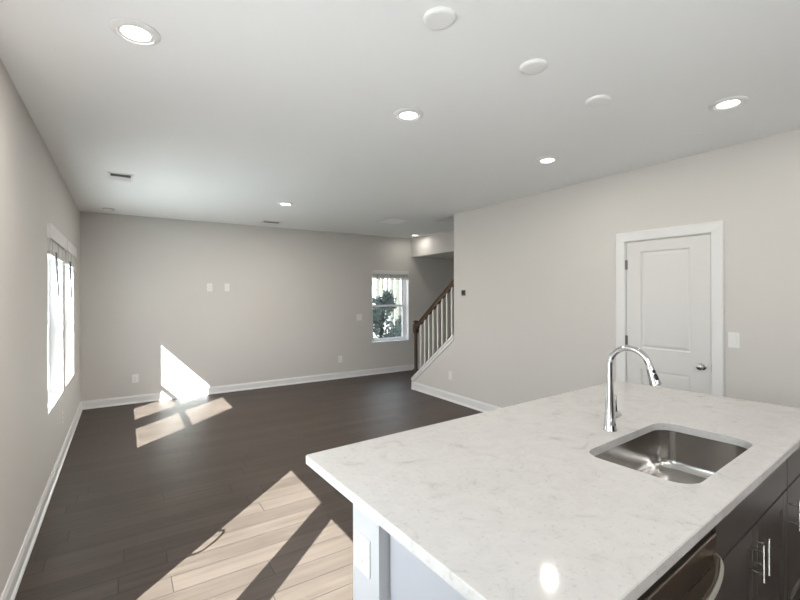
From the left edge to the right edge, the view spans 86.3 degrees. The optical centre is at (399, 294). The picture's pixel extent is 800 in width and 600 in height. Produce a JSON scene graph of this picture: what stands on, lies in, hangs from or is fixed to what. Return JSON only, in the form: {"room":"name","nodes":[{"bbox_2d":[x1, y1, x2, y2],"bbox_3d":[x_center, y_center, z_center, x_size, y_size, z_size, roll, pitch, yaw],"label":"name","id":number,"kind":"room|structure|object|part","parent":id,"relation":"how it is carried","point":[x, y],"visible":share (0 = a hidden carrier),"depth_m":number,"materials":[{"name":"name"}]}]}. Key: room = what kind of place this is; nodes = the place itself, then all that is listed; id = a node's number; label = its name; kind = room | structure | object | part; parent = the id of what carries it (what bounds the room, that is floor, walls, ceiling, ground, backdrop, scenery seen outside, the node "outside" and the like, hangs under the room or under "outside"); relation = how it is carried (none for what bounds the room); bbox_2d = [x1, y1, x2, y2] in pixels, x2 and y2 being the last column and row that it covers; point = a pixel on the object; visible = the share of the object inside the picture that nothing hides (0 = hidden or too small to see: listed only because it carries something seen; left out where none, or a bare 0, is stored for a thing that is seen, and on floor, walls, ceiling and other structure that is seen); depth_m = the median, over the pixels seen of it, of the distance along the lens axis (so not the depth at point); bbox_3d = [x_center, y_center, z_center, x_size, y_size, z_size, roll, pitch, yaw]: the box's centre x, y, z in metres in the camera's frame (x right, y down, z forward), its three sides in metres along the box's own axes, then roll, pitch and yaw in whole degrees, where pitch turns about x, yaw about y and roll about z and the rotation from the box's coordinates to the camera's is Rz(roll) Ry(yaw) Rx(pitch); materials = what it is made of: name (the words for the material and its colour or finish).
{"room":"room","nodes":[
{"label":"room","id":0,"kind":"room"},
{"bbox_2d":[0,58,80,597],"bbox_3d":[-1.467,-1.171,1.081,0.270,5.500,11.605,0,0,-33],"label":"wall","id":1,"kind":"structure","parent":0,"point":[34,194],"depth_m":2.60,"materials":[{"name":"grey paint"}]},
{"bbox_2d":[0,401,82,599],"bbox_3d":[-3.003,1.528,3.737,0.024,0.115,5.145,0,0,-33],"label":"baseboard","id":2,"kind":"structure","parent":1,"relation":"attached to","point":[14,580],"depth_m":2.82,"materials":[{"name":"white paint"}]},
{"bbox_2d":[47,257,62,414],"bbox_3d":[-3.120,0.217,3.745,0.155,1.482,1.000,0,0,-33],"label":"window","id":3,"kind":"structure","parent":1,"relation":"in","point":[55,303],"depth_m":4.17,"materials":[{"name":"white glass"}]},
{"bbox_3d":[-3.151,0.586,3.724,0.024,0.690,0.934,0,0,-33],"label":"sash","id":4,"kind":"part","parent":3,"relation":"part of","materials":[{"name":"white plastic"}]},
{"bbox_3d":[-3.094,0.954,3.760,0.100,0.008,1.000,0,0,-33],"label":"sill","id":5,"kind":"part","parent":3,"relation":"part of","materials":[{"name":"white paint"}]},
{"bbox_2d":[47,223,66,296],"bbox_3d":[-3.056,-0.270,3.788,0.081,0.578,1.084,0,0,-33],"label":"slat blind","id":6,"kind":"object","parent":3,"relation":"attached to","point":[56,242],"visible":0.82,"depth_m":3.60,"materials":[{"name":"white plastic"}]},
{"bbox_3d":[-3.066,-0.329,3.782,0.052,0.018,0.968,0,0,-33],"label":"rail","id":7,"kind":"part","parent":6,"relation":"part of","materials":[{"name":"white plastic"}]},
{"bbox_2d":[65,266,73,387],"bbox_3d":[-3.737,0.219,4.697,0.155,1.482,0.890,0,0,-33],"label":"window","id":8,"kind":"structure","parent":1,"relation":"in","point":[69,302],"depth_m":5.08,"materials":[{"name":"white glass"}]},
{"bbox_3d":[-3.711,0.956,4.712,0.100,0.008,0.890,0,0,-33],"label":"sill","id":9,"kind":"part","parent":8,"relation":"part of","materials":[{"name":"white paint"}]},
{"bbox_2d":[64,240,76,297],"bbox_3d":[-3.673,-0.258,4.740,0.081,0.599,0.974,0,0,-33],"label":"slat blind","id":10,"kind":"object","parent":8,"relation":"attached to","point":[71,252],"visible":0.81,"depth_m":4.56,"materials":[{"name":"white plastic"}]},
{"bbox_2d":[80,211,453,400],"bbox_3d":[-1.444,-1.171,7.915,7.204,5.500,0.160,0,0,-33],"label":"wall","id":11,"kind":"structure","parent":0,"point":[293,302],"depth_m":6.94,"materials":[{"name":"grey paint"}]},
{"bbox_2d":[132,374,137,382],"bbox_3d":[-3.872,1.229,6.235,0.080,0.120,0.008,0,0,-33],"label":"wall outlet","id":12,"kind":"object","parent":11,"relation":"attached to","point":[134,377],"visible":1,"depth_m":6.23,"materials":[{"name":"white plastic"}]},
{"bbox_2d":[207,283,211,290],"bbox_3d":[-3.030,-0.115,6.785,0.078,0.125,0.008,0,0,-33],"label":"wall outlet","id":13,"kind":"object","parent":11,"relation":"attached to","point":[209,285],"visible":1,"depth_m":6.78,"materials":[{"name":"white plastic"}]},
{"bbox_2d":[224,283,229,290],"bbox_3d":[-2.810,-0.118,6.927,0.078,0.125,0.008,0,0,-33],"label":"wall plate","id":14,"kind":"object","parent":11,"relation":"attached to","point":[226,286],"visible":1,"depth_m":6.92,"materials":[{"name":"white plastic"}]},
{"bbox_2d":[81,363,423,409],"bbox_3d":[-1.446,1.521,7.798,7.054,0.115,0.024,0,0,-33],"label":"baseboard","id":15,"kind":"structure","parent":11,"relation":"attached to","point":[100,403],"depth_m":6.96,"materials":[{"name":"white paint"}]},
{"bbox_2d":[357,314,361,320],"bbox_3d":[-0.784,0.438,8.238,0.118,0.122,0.009,0,0,-33],"label":"light switch","id":16,"kind":"object","parent":11,"relation":"attached to","point":[359,316],"visible":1,"depth_m":8.24,"materials":[{"name":"white plastic"}]},
{"bbox_2d":[371,270,408,342],"bbox_3d":[-0.233,0.231,8.694,0.877,1.437,0.155,0,0,-33],"label":"window","id":17,"kind":"structure","parent":11,"relation":"in","point":[404,283],"depth_m":8.90,"materials":[{"name":"white plastic"}]},
{"bbox_3d":[-0.252,0.564,8.727,0.803,0.709,0.024,0,0,-33],"label":"sash","id":18,"kind":"part","parent":17,"relation":"part of","materials":[{"name":"white plastic"}]},
{"bbox_3d":[-0.215,0.945,8.671,0.877,0.008,0.100,0,0,-33],"label":"sill","id":19,"kind":"part","parent":17,"relation":"part of","materials":[{"name":"white paint"}]},
{"bbox_2d":[372,270,408,279],"bbox_3d":[-0.199,-0.395,8.638,0.865,0.181,0.069,0,0,-33],"label":"slat blind","id":20,"kind":"object","parent":17,"relation":"attached to","point":[376,274],"visible":1,"depth_m":8.61,"materials":[{"name":"white plastic"}]},
{"bbox_3d":[-0.202,-0.313,8.643,0.849,0.018,0.052,0,0,-33],"label":"rail","id":21,"kind":"part","parent":20,"relation":"part of","materials":[{"name":"white plastic"}]},
{"bbox_3d":[-0.268,-0.104,8.747,0.803,0.706,0.024,0,0,-33],"label":"sash","id":22,"kind":"part","parent":17,"relation":"part of","materials":[{"name":"white plastic"}]},
{"bbox_2d":[0,0,799,238],"bbox_3d":[1.608,-1.316,3.069,7.054,0.280,11.295,0,0,-33],"label":"ceiling","id":23,"kind":"structure","parent":0,"point":[240,109],"depth_m":2.53,"materials":[{"name":"white paint"}]},
{"bbox_2d":[103,208,114,212],"bbox_3d":[-3.924,-1.131,5.742,0.134,0.045,0.134,0,0,-33],"label":"smoke detector","id":24,"kind":"object","parent":23,"relation":"attached to","point":[108,210],"visible":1,"depth_m":5.70,"materials":[{"name":"grey plastic"}]},
{"bbox_2d":[107,171,133,181],"bbox_3d":[-2.747,-1.154,4.193,0.210,0.009,0.300,0,0,-33],"label":"ceiling vent","id":25,"kind":"object","parent":23,"relation":"in","point":[111,175],"visible":1,"depth_m":4.18,"materials":[{"name":"white plastic"}]},
{"bbox_2d":[110,18,160,45],"bbox_3d":[-1.171,-1.159,1.892,0.194,0.013,0.194,0,0,-33],"label":"recessed light","id":26,"kind":"object","parent":23,"relation":"in","point":[130,30],"visible":1,"depth_m":1.88,"materials":[{"name":"white plastic"}]},
{"bbox_2d":[260,220,282,224],"bbox_3d":[-2.069,-1.157,6.843,0.300,0.009,0.250,0,0,-33],"label":"ceiling vent","id":27,"kind":"object","parent":23,"relation":"in","point":[263,221],"visible":1,"depth_m":6.84,"materials":[{"name":"white plastic"}]},
{"bbox_2d":[278,202,292,205],"bbox_3d":[-1.463,-1.157,5.448,0.194,0.013,0.194,0,0,-33],"label":"recessed light","id":28,"kind":"object","parent":23,"relation":"in","point":[279,203],"visible":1,"depth_m":5.41,"materials":[{"name":"white plastic"}]},
{"bbox_2d":[375,218,413,224],"bbox_3d":[-0.094,-1.165,6.783,0.430,0.009,0.480,0,0,-33],"label":"ceiling vent","id":29,"kind":"object","parent":23,"relation":"in","point":[396,221],"visible":1,"depth_m":6.78,"materials":[{"name":"white plastic"}]},
{"bbox_2d":[394,108,422,120],"bbox_3d":[0.055,-1.163,2.770,0.194,0.013,0.194,0,0,-33],"label":"recessed light","id":30,"kind":"object","parent":23,"relation":"in","point":[405,114],"visible":1,"depth_m":2.75,"materials":[{"name":"white plastic"}]},
{"bbox_2d":[423,7,455,29],"bbox_3d":[0.167,-1.162,1.801,0.138,0.016,0.138,0,0,-33],"label":"cover plate","id":31,"kind":"object","parent":23,"relation":"attached to","point":[436,18],"visible":1,"depth_m":1.78,"materials":[{"name":"white plastic"}]},
{"bbox_2d":[520,59,547,74],"bbox_3d":[0.685,-1.165,2.187,0.138,0.016,0.138,0,0,-33],"label":"cover plate","id":32,"kind":"object","parent":23,"relation":"attached to","point":[533,66],"visible":1,"depth_m":2.17,"materials":[{"name":"white plastic"}]},
{"bbox_2d":[536,156,558,163],"bbox_3d":[1.285,-1.168,3.714,0.194,0.013,0.194,0,0,-33],"label":"recessed light","id":33,"kind":"object","parent":23,"relation":"in","point":[548,159],"visible":1,"depth_m":3.69,"materials":[{"name":"white plastic"}]},
{"bbox_2d":[586,95,610,106],"bbox_3d":[1.195,-1.167,2.574,0.138,0.016,0.138,0,0,-33],"label":"cover plate","id":34,"kind":"object","parent":23,"relation":"attached to","point":[599,100],"visible":1,"depth_m":2.55,"materials":[{"name":"white plastic"}]},
{"bbox_2d":[709,96,747,110],"bbox_3d":[2.017,-1.171,2.621,0.194,0.013,0.194,0,0,-33],"label":"recessed light","id":35,"kind":"object","parent":23,"relation":"in","point":[727,103],"visible":1,"depth_m":2.61,"materials":[{"name":"white plastic"}]},
{"bbox_2d":[14,370,799,599],"bbox_3d":[1.567,1.667,3.040,7.474,0.200,11.605,0,0,-33],"label":"floor","id":36,"kind":"structure","parent":0,"point":[212,496],"depth_m":3.35,"materials":[{"name":"brown wood"}]},
{"bbox_2d":[353,504,389,599],"bbox_3d":[0.876,1.131,2.121,2.463,0.878,0.168,0,0,-37],"label":"panel","id":37,"kind":"object","parent":36,"relation":"on","point":[377,587],"visible":0.02,"depth_m":1.35,"materials":[{"name":"grey paint"}]},
{"bbox_2d":[355,529,369,579],"bbox_3d":[-0.124,0.850,1.399,0.008,0.120,0.096,0,0,-35],"label":"island outlet","id":38,"kind":"object","parent":37,"relation":"attached to","point":[362,544],"visible":1,"depth_m":1.39,"materials":[{"name":"white plastic"}]},
{"bbox_2d":[359,541,363,553],"bbox_3d":[-0.127,0.829,1.397,0.002,0.028,0.036,0,0,-35],"label":"socket","id":39,"kind":"object","parent":38,"relation":"attached to","point":[361,543],"depth_m":1.39,"materials":[{"name":"grey plastic"}]},
{"bbox_2d":[359,553,363,566],"bbox_3d":[-0.126,0.869,1.397,0.002,0.028,0.036,0,0,-35],"label":"socket","id":40,"kind":"object","parent":38,"relation":"attached to","point":[361,555],"depth_m":1.40,"materials":[{"name":"grey plastic"}]},
{"bbox_2d":[390,535,466,599],"bbox_3d":[0.140,1.134,1.108,0.018,0.877,0.584,0,0,-35],"label":"island end panel","id":41,"kind":"object","parent":36,"relation":"on","point":[410,578],"visible":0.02,"depth_m":1.24,"materials":[{"name":"grey paint"}]},
{"bbox_2d":[637,531,723,599],"bbox_3d":[0.622,1.135,1.390,0.619,0.872,0.661,0,0,-33],"label":"dishwasher","id":42,"kind":"object","parent":36,"relation":"on","point":[699,574],"visible":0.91,"depth_m":1.23,"materials":[{"name":"silver metal"}]},
{"bbox_3d":[0.790,0.828,1.156,0.569,0.029,0.079,0,0,-37],"label":"handle","id":43,"kind":"part","parent":42,"relation":"part of","materials":[{"name":"silver metal"}]},
{"bbox_2d":[711,459,786,599],"bbox_3d":[1.210,1.130,1.866,0.927,0.876,0.653,0,0,-33],"label":"base cabinet","id":44,"kind":"object","parent":36,"relation":"on","point":[751,540],"visible":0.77,"depth_m":1.62,"materials":[{"name":"brown paint"}]},
{"bbox_2d":[306,381,799,599],"bbox_3d":[0.964,0.673,2.035,2.603,0.036,1.192,0,0,-37],"label":"countertop","id":45,"kind":"structure","parent":44,"relation":"on","point":[514,502],"depth_m":1.46,"materials":[{"name":"white stone"}]},
{"bbox_2d":[603,345,661,431],"bbox_3d":[1.093,0.446,1.995,0.116,0.418,0.260,0,0,-33],"label":"kitchen faucet","id":46,"kind":"object","parent":45,"relation":"on","point":[611,412],"visible":1,"depth_m":2.04,"materials":[{"name":"silver metal"}]},
{"bbox_3d":[1.062,0.538,2.097,0.019,0.090,0.012,0,0,-33],"label":"lever","id":47,"kind":"part","parent":46,"relation":"part of","materials":[{"name":"silver metal"}]},
{"bbox_3d":[1.068,0.315,1.991,0.027,0.155,0.205,0,0,-36],"label":"spout","id":48,"kind":"part","parent":46,"relation":"part of","materials":[{"name":"silver metal"}]},
{"bbox_2d":[595,430,746,483],"bbox_3d":[1.168,0.791,1.827,0.781,0.200,0.442,0,0,-37],"label":"undermount sink","id":49,"kind":"object","parent":45,"relation":"in","point":[673,456],"visible":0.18,"depth_m":2.07,"materials":[{"name":"silver metal"}]},
{"bbox_3d":[1.190,1.171,1.512,0.447,0.586,0.020,0,0,-37],"label":"door","id":50,"kind":"part","parent":44,"relation":"part of","materials":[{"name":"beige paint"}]},
{"bbox_3d":[1.324,0.987,1.577,0.010,0.138,0.042,0,0,-36],"label":"handle","id":51,"kind":"part","parent":44,"relation":"part of","materials":[{"name":"silver metal"}]},
{"bbox_3d":[1.379,0.987,1.618,0.010,0.138,0.041,0,0,-36],"label":"handle","id":52,"kind":"part","parent":44,"relation":"part of","materials":[{"name":"silver metal"}]},
{"bbox_3d":[1.549,1.170,1.783,0.447,0.586,0.020,0,0,-37],"label":"door","id":53,"kind":"part","parent":44,"relation":"part of","materials":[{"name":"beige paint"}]},
{"bbox_2d":[785,447,799,599],"bbox_3d":[1.840,1.128,2.326,0.655,0.876,0.617,0,0,-37],"label":"base cabinet","id":54,"kind":"object","parent":36,"relation":"on","point":[793,462],"visible":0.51,"depth_m":2.00,"materials":[{"name":"brown paint"}]},
{"bbox_3d":[1.995,0.784,2.120,0.651,0.162,0.019,0,0,-37],"label":"drawer","id":55,"kind":"part","parent":54,"relation":"part of","materials":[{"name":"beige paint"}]},
{"bbox_3d":[1.769,0.985,1.912,0.010,0.138,0.041,0,0,-37],"label":"handle","id":56,"kind":"part","parent":54,"relation":"part of","materials":[{"name":"silver metal"}]},
{"bbox_2d":[411,230,453,258],"bbox_3d":[1.449,-0.983,8.417,1.505,0.386,2.145,0,0,-33],"label":"wall","id":57,"kind":"structure","parent":0,"point":[439,245],"depth_m":8.35,"materials":[{"name":"grey paint"}]},
{"bbox_2d":[413,129,799,407],"bbox_3d":[2.921,0.190,3.031,0.120,2.743,9.810,0,0,-33],"label":"wall","id":58,"kind":"structure","parent":0,"point":[535,318],"depth_m":4.32,"materials":[{"name":"grey paint"}]},
{"bbox_2d":[411,334,453,387],"bbox_3d":[0.540,1.074,6.699,0.150,0.995,1.085,0,0,-33],"label":"trim","id":59,"kind":"structure","parent":58,"relation":"attached to","point":[448,342],"depth_m":6.60,"materials":[{"name":"white paint"}]},
{"bbox_2d":[413,278,453,374],"bbox_3d":[0.540,0.532,6.705,0.076,1.621,1.093,0,0,-33],"label":"stair railing","id":60,"kind":"object","parent":59,"relation":"on","point":[417,324],"visible":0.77,"depth_m":6.73,"materials":[{"name":"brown wood"}]},
{"bbox_3d":[0.265,0.885,7.132,0.076,0.916,0.076,0,0,-33],"label":"newel post","id":61,"kind":"part","parent":60,"relation":"part of","materials":[{"name":"brown wood"}]},
{"bbox_3d":[0.557,0.151,6.677,0.066,0.860,1.025,0,0,-33],"label":"handrail","id":62,"kind":"part","parent":60,"relation":"part of","materials":[{"name":"brown wood"}]},
{"bbox_2d":[411,382,500,411],"bbox_3d":[1.149,1.506,5.639,0.024,0.125,3.500,0,0,-33],"label":"baseboard","id":63,"kind":"structure","parent":58,"relation":"attached to","point":[461,400],"depth_m":6.18,"materials":[{"name":"white paint"}]},
{"bbox_2d":[616,220,724,396],"bbox_3d":[2.381,0.484,3.805,0.167,2.158,0.893,0,0,-33],"label":"door","id":64,"kind":"structure","parent":58,"relation":"in","point":[670,302],"depth_m":3.74,"materials":[{"name":"white paint"}]},
{"bbox_3d":[2.496,0.598,3.538,0.069,0.062,0.062,0,0,-33],"label":"knob","id":65,"kind":"part","parent":64,"relation":"part of","materials":[{"name":"silver metal"}]},
{"bbox_2d":[728,332,739,347],"bbox_3d":[2.631,0.358,3.360,0.009,0.120,0.076,0,0,-33],"label":"light switch","id":66,"kind":"object","parent":58,"relation":"attached to","point":[733,338],"visible":1,"depth_m":3.36,"materials":[{"name":"white plastic"}]},
{"label":"outside","id":67,"kind":"structure","parent":0,"visible":0},
{"bbox_2d":[373,304,401,336],"bbox_3d":[-2.712,1.904,4.196,120.000,0.200,130.000,0,0,-33],"label":"ground","id":68,"kind":"structure","parent":67,"point":[374,304],"depth_m":24.80,"materials":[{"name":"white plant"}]},
{"bbox_2d":[372,279,384,329],"bbox_3d":[-1.142,-2.870,19.208,1.277,9.337,1.292,0,0,-16],"label":"bare tree","id":69,"kind":"object","parent":68,"relation":"on","point":[377,285],"visible":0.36,"depth_m":19.10,"materials":[{"name":"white plant"}]},
{"bbox_2d":[380,278,385,296],"bbox_3d":[-0.880,-2.424,28.081,1.108,8.448,1.247,0,0,-13],"label":"bare tree","id":70,"kind":"object","parent":68,"relation":"on","point":[381,280],"visible":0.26,"depth_m":27.94,"materials":[{"name":"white plant"}]},
{"bbox_2d":[372,290,401,338],"bbox_3d":[-0.450,0.832,11.884,1.784,1.938,1.936,0,0,43],"label":"juniper tree","id":71,"kind":"object","parent":68,"relation":"on","point":[380,316],"visible":0.6,"depth_m":11.86,"materials":[{"name":"green plant"}]},
{"bbox_2d":[386,278,394,325],"bbox_3d":[-0.660,-2.000,23.236,1.097,7.600,1.341,0,0,-2],"label":"bare tree","id":72,"kind":"object","parent":68,"relation":"on","point":[392,289],"visible":0.13,"depth_m":23.32,"materials":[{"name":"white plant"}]},
{"bbox_2d":[386,280,399,323],"bbox_3d":[-0.175,-2.484,18.286,1.350,8.561,1.080,0,0,14],"label":"bare tree","id":73,"kind":"object","parent":68,"relation":"on","point":[397,282],"visible":0.21,"depth_m":18.05,"materials":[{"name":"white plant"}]},
{"bbox_2d":[391,314,401,332],"bbox_3d":[0.126,1.220,14.012,1.197,1.152,1.030,0,0,20],"label":"juniper shrub","id":74,"kind":"object","parent":68,"relation":"on","point":[400,316],"visible":0.02,"depth_m":13.93,"materials":[{"name":"green plant"}]}
]}

